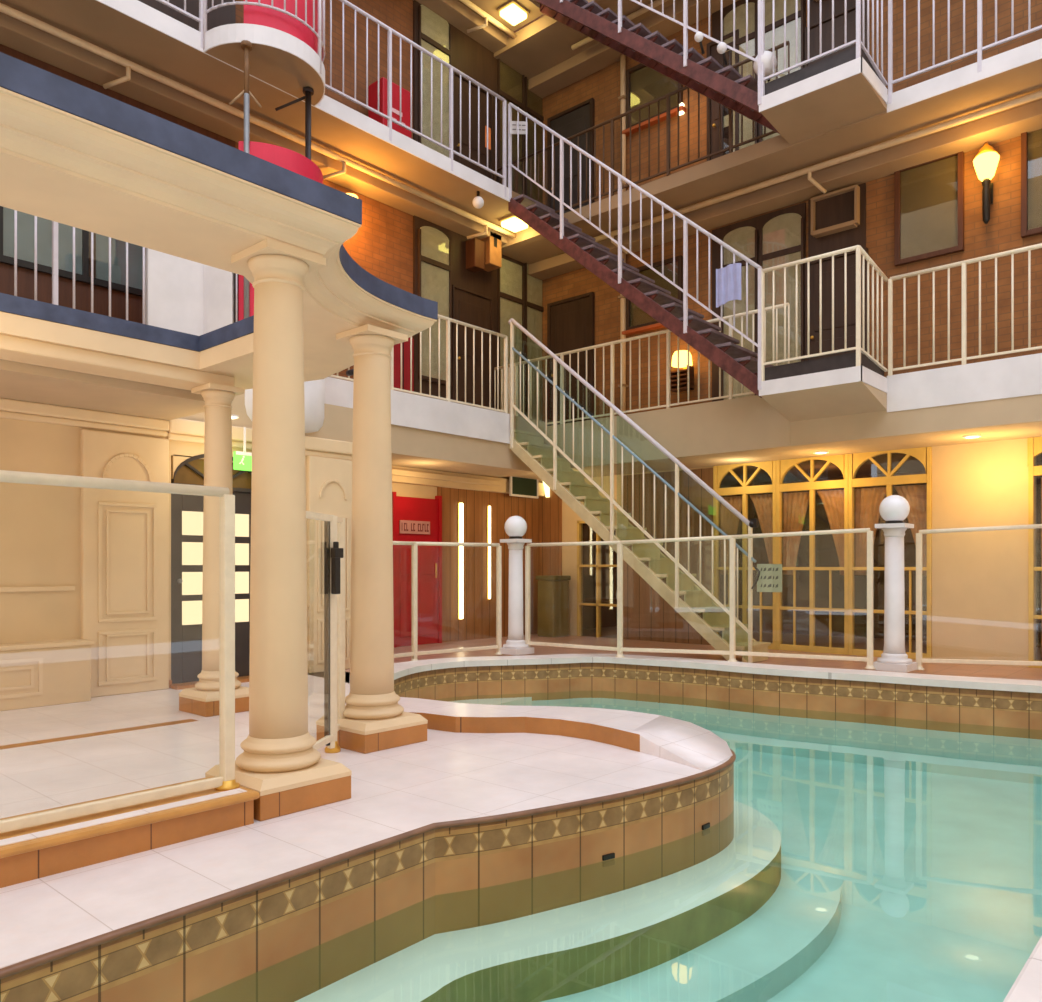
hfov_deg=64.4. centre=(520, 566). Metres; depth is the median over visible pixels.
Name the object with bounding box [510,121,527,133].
sign
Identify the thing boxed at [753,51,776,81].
spot lamp
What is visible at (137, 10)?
trim
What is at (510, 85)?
window
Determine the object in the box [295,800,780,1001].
step
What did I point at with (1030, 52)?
trim
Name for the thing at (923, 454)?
window
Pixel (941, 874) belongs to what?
floor
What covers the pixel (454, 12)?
plate
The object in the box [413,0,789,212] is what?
balcony railing
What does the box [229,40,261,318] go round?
support pole
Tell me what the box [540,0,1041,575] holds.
wall
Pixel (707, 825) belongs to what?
overflow slot
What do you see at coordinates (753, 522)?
handrail cap
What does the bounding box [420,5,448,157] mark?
curtain
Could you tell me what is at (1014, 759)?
wall
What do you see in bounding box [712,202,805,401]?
window
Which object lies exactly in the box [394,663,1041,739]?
wall
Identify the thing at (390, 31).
balcony railing
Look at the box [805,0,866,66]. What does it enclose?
door
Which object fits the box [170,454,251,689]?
door
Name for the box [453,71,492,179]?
door
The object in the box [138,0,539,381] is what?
wall
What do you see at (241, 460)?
exit sign
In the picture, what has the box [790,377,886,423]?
slab
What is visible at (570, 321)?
door
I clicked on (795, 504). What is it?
curtain
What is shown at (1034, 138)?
blind
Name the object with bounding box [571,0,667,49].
ceiling pipe
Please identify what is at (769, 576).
sign
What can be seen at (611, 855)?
overflow slot
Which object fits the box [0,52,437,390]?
entablature
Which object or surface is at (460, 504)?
strip light
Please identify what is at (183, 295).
wall panel
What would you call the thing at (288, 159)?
screen
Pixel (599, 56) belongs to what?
plate
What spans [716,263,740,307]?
towel
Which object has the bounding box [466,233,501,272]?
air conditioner
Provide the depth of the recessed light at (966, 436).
8.48 m
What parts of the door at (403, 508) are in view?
handle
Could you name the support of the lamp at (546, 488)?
attached to the wall at (980, 578)
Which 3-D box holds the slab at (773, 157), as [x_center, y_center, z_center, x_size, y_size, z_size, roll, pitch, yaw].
[4.606,-4.782,8.553,12.500,0.175,1.100,0,0,42]
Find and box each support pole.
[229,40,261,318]
[275,87,313,159]
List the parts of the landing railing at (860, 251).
post, rail, handrail, post, handrail, rail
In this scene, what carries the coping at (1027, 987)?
on the wall
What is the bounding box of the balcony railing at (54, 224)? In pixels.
[14,210,144,323]
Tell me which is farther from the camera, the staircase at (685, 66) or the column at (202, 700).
the staircase at (685, 66)
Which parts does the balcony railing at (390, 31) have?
post, rail, handrail, post, post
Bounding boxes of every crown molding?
[0,398,352,460]
[392,465,544,496]
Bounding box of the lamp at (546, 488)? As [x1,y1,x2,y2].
[543,482,549,496]
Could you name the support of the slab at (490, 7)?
attached to the wall at (382, 246)
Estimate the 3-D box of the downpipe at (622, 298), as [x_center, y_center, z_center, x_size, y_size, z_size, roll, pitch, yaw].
[1.481,-3.252,11.993,0.100,2.565,0.120,0,0,42]
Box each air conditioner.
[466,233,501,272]
[811,184,859,237]
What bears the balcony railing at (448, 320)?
on the slab at (520, 423)
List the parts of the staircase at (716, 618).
post, post, post, handrail, rail, glass rail, post, post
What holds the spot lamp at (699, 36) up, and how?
attached to the staircase at (685, 66)
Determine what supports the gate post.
on the floor at (447, 776)
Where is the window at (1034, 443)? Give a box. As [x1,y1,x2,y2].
[1028,437,1041,667]
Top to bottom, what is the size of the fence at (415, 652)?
1.297 m
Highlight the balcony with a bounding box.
[204,23,324,105]
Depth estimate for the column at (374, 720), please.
4.87 m
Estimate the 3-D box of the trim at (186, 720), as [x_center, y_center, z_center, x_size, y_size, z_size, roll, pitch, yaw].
[-4.485,1.052,3.159,0.100,0.007,6.750,0,0,42]
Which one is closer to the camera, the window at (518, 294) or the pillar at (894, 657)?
the pillar at (894, 657)
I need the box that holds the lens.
[346,369,353,375]
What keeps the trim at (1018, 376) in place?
attached to the wall at (1002, 233)
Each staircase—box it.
[508,102,772,397]
[508,318,770,662]
[534,0,779,133]
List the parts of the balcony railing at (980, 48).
post, rail, post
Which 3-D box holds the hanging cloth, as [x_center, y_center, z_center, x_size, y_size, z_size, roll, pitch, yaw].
[-0.432,-5.617,10.822,0.013,0.280,0.100,0,0,42]
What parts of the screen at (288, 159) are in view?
post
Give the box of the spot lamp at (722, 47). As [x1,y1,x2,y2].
[717,42,727,65]
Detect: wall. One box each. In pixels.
[0,418,306,679]
[0,762,733,1001]
[80,429,168,697]
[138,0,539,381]
[306,456,351,672]
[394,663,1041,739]
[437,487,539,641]
[532,698,1041,784]
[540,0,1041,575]
[540,438,1035,666]
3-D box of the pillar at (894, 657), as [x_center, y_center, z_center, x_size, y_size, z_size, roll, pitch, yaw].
[3.605,0.287,7.985,0.322,1.405,0.322,0,0,42]
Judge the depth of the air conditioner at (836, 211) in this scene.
9.94 m
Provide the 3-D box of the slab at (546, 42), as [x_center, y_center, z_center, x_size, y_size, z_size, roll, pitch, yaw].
[4.606,-7.660,8.553,12.500,0.180,1.100,0,0,42]
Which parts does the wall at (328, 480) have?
moulding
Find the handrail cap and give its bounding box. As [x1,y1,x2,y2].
[749,518,757,527]
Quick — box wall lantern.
[670,350,693,392]
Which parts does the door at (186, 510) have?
fanlight frame, fanlight pane, pane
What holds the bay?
attached to the slab at (520, 423)
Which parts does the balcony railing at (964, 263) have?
post, post, handrail, rail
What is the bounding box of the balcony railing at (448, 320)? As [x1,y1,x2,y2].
[329,314,507,412]
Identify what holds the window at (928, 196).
in the wall at (1002, 233)
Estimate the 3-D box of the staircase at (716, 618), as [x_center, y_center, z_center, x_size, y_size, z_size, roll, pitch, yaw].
[1.304,-1.133,10.205,3.750,4.366,0.726,0,0,42]
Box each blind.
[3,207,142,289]
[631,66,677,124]
[631,261,677,326]
[1028,129,1041,229]
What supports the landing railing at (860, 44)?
on the landing at (841, 89)
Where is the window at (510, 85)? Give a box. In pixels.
[495,58,543,202]
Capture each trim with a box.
[0,586,74,591]
[0,719,197,749]
[0,749,735,978]
[96,0,509,201]
[325,377,509,443]
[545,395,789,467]
[887,39,1041,112]
[887,353,1041,411]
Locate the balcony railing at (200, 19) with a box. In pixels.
[157,0,202,47]
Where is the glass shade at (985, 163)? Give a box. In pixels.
[973,151,999,180]
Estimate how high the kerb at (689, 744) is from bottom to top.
0.120 m
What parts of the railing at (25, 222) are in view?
frame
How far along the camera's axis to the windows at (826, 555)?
12.75 m
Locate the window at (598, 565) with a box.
[577,520,616,636]
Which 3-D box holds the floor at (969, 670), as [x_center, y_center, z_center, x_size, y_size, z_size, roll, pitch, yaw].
[1.522,1.050,11.066,11.550,0.001,9.450,0,0,42]
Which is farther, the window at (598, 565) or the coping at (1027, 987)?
the window at (598, 565)
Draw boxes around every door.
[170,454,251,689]
[392,492,441,646]
[452,285,492,409]
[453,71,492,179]
[547,98,594,214]
[547,292,594,425]
[707,29,738,160]
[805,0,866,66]
[805,183,867,360]
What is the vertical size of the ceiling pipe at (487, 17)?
0.228 m
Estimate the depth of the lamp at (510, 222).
11.55 m
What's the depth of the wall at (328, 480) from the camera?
8.24 m
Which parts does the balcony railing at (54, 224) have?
post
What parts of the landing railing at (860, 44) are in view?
post, rail, post, rail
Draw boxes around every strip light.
[458,502,462,619]
[487,505,490,599]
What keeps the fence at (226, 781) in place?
on the kerb at (31, 853)
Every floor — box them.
[0,673,730,967]
[308,626,1041,682]
[729,747,1041,1001]
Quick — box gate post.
[325,516,344,752]
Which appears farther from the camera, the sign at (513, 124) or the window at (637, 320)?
the window at (637, 320)
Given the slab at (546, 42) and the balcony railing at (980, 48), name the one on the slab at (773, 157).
the balcony railing at (980, 48)
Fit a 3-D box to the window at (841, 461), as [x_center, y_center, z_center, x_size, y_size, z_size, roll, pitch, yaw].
[3.597,-0.150,10.208,0.902,2.400,0.090,0,0,42]
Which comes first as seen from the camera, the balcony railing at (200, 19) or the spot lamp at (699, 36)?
the balcony railing at (200, 19)
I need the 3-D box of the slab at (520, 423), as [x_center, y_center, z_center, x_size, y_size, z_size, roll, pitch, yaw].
[-4.665,-1.845,6.768,1.030,0.390,13.900,0,0,42]
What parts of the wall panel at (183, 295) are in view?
panel, curved panel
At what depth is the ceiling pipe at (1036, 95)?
9.40 m
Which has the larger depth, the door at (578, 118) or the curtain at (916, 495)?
the door at (578, 118)
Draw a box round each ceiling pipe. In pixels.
[0,3,516,238]
[460,0,516,38]
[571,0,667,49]
[593,90,1041,253]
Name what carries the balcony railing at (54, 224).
on the slab at (520, 423)
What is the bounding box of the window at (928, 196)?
[894,151,963,265]
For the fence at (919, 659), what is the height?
1.420 m
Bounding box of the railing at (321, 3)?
[203,0,324,73]
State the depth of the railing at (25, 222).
7.95 m
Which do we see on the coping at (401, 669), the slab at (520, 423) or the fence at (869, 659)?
the fence at (869, 659)
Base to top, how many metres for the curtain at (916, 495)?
1.041 m
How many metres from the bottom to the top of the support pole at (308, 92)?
2.835 m
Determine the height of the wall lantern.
0.520 m
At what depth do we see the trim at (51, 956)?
2.87 m
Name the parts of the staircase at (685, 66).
post, post, rail, post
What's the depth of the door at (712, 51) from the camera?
10.99 m
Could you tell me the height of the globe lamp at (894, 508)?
0.280 m
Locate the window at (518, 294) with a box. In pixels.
[495,254,543,420]
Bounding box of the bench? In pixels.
[0,639,93,710]
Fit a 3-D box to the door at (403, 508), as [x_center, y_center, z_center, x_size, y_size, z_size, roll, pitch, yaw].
[-1.394,0.034,11.114,0.132,2.032,0.861,0,0,42]
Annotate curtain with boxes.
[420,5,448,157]
[420,226,448,380]
[720,496,741,573]
[749,494,772,563]
[783,492,808,574]
[817,490,843,574]
[855,487,885,574]
[894,484,926,575]
[1041,477,1041,657]
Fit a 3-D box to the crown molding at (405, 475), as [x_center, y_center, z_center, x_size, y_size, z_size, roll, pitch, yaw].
[-1.097,-1.215,11.411,0.180,0.210,4.380,0,0,42]
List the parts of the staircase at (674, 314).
post, post, post, rail, handrail, post, post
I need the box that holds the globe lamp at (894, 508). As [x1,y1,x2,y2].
[879,495,909,523]
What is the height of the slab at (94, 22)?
0.170 m
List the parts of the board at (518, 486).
panel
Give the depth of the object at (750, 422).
10.10 m
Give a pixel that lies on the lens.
(348, 372)
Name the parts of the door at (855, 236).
frame, overdoor panel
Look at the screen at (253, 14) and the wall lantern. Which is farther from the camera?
the wall lantern
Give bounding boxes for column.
[179,383,248,716]
[205,239,351,820]
[316,324,427,753]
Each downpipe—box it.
[618,54,627,191]
[618,253,627,414]
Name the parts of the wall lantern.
lamp shade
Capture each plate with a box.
[416,0,507,52]
[528,0,738,98]
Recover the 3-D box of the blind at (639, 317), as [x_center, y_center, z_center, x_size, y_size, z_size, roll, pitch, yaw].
[1.890,-3.847,11.698,0.811,0.775,0.008,0,0,42]
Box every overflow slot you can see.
[602,853,614,860]
[702,822,709,829]
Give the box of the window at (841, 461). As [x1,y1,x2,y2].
[776,454,847,654]
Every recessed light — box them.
[813,451,828,453]
[963,435,980,437]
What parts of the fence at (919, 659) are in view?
post, rail, rail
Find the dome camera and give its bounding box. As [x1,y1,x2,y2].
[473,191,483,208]
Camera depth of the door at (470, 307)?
11.91 m
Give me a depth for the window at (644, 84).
11.77 m
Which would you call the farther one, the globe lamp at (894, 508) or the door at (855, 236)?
the door at (855, 236)
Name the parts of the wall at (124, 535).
moulding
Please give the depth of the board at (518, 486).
12.52 m
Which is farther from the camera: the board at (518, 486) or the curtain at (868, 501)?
the board at (518, 486)
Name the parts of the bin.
lid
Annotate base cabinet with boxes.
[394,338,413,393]
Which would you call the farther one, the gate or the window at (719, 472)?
the window at (719, 472)
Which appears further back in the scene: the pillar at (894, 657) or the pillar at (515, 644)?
the pillar at (515, 644)
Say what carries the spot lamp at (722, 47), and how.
attached to the staircase at (685, 66)
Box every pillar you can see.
[500,539,533,654]
[873,523,916,672]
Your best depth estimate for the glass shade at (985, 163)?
8.74 m
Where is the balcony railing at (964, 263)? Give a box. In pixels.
[888,243,1041,375]
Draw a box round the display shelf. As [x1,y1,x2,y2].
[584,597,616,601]
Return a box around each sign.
[233,427,251,470]
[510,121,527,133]
[751,564,781,591]
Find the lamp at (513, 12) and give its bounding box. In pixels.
[497,0,528,25]
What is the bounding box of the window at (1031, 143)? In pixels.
[1021,129,1041,237]
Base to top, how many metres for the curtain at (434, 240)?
2.073 m
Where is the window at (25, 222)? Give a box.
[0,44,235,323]
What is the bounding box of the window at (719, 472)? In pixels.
[713,461,775,649]
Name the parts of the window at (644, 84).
sill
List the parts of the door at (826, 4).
overdoor panel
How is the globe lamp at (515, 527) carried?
on the pillar at (515, 644)
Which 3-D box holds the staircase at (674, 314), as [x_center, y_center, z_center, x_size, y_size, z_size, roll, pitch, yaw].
[1.390,-3.989,10.132,3.642,4.421,0.721,0,0,42]
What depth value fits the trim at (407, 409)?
10.06 m
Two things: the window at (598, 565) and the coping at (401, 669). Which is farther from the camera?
the window at (598, 565)
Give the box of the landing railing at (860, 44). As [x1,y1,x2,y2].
[761,0,887,96]
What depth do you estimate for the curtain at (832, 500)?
10.08 m
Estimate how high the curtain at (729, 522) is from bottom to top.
1.040 m
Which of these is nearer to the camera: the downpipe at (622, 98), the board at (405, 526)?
the board at (405, 526)
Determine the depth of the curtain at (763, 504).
10.68 m
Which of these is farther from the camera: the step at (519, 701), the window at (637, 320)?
the window at (637, 320)
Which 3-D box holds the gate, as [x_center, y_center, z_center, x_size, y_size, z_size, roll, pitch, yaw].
[-1.093,0.360,4.386,0.106,1.300,0.497,0,0,14]
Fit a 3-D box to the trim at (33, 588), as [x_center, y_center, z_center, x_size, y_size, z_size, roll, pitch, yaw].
[-5.401,0.170,4.513,0.030,0.040,5.553,0,0,42]
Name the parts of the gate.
rail, rail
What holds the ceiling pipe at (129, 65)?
attached to the slab at (94, 22)
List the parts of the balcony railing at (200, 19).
rail, post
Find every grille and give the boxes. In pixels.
[670,365,693,392]
[815,191,853,229]
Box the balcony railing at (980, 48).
[888,0,1041,103]
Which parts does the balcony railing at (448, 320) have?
post, rail, post, handrail, post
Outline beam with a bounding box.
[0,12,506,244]
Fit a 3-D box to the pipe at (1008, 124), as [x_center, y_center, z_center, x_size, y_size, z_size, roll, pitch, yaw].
[4.859,-4.615,8.836,12.500,0.160,0.340,0,0,42]
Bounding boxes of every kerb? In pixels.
[0,776,259,887]
[398,697,732,770]
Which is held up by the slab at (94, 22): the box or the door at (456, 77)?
the box
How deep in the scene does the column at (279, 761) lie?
3.63 m
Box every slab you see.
[0,0,528,231]
[391,415,544,443]
[458,0,542,34]
[494,0,679,79]
[502,59,1041,264]
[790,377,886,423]
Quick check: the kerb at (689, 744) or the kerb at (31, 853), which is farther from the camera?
the kerb at (689, 744)
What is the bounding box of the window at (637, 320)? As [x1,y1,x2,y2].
[622,255,682,335]
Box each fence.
[0,470,239,833]
[393,541,502,660]
[525,528,875,669]
[916,524,1041,669]
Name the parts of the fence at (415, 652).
post, rail, rail, post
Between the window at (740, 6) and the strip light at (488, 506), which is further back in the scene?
the strip light at (488, 506)
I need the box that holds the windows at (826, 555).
[583,453,1041,646]
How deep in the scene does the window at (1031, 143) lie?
8.62 m
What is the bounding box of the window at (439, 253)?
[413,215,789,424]
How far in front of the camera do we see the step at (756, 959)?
3.69 m
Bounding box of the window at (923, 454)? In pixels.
[848,447,931,659]
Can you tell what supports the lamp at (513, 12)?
attached to the slab at (490, 7)
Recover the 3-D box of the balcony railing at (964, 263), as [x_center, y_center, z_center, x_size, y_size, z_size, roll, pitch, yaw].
[4.785,-2.480,7.663,2.648,1.020,0.042,0,0,42]
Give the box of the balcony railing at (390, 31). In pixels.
[318,0,505,196]
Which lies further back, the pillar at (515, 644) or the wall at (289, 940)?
the pillar at (515, 644)
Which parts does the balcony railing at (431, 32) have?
frame, post, post, balcony railing, rail, post, post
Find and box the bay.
[245,379,324,432]
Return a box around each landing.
[759,46,887,144]
[759,352,887,421]
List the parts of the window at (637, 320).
sill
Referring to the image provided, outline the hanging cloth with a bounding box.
[485,126,490,149]
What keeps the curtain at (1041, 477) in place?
hanging from the window at (1034, 443)
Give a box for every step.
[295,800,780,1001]
[448,697,531,705]
[541,793,840,1001]
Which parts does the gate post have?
post, rail, post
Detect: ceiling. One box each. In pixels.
[0,359,1041,481]
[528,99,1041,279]
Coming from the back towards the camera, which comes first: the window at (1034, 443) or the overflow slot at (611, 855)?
the window at (1034, 443)
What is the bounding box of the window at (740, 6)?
[712,0,805,155]
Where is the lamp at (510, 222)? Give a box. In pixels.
[499,214,527,231]
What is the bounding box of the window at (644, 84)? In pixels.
[622,45,685,135]
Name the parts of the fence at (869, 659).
post, post, rail, rail, post, post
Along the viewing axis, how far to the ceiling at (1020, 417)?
8.46 m
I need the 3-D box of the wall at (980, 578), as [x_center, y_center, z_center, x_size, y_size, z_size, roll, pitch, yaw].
[4.527,-0.125,9.440,11.800,2.489,0.120,0,0,42]
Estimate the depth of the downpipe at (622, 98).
11.96 m
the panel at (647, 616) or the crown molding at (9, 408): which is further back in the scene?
the panel at (647, 616)
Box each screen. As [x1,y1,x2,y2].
[234,141,322,322]
[244,0,317,53]
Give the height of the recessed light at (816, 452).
0.016 m
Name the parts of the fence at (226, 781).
pane, rail, rail, post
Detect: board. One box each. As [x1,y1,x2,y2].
[399,520,429,533]
[509,476,538,498]
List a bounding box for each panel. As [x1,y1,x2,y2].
[145,248,233,335]
[623,468,712,644]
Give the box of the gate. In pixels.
[306,511,343,749]
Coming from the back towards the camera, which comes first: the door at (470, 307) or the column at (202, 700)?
the door at (470, 307)
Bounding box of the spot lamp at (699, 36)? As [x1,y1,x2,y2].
[694,32,704,53]
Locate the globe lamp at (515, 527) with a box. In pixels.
[504,516,526,538]
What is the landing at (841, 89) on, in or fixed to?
attached to the slab at (773, 157)
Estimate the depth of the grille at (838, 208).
9.96 m
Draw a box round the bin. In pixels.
[536,575,570,636]
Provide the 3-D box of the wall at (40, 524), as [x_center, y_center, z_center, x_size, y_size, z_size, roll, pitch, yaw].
[-5.170,-0.150,4.908,0.150,2.400,10.450,0,0,42]
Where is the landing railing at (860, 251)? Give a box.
[761,245,887,380]
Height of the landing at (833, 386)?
0.470 m
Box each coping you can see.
[349,654,1041,692]
[1003,936,1041,1001]
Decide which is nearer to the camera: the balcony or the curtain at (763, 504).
the balcony
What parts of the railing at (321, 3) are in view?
post, post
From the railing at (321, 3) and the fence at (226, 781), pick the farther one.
the railing at (321, 3)
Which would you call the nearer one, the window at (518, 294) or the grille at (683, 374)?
the grille at (683, 374)
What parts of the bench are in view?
moulding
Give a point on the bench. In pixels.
(55, 672)
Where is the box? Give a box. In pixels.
[368,77,411,138]

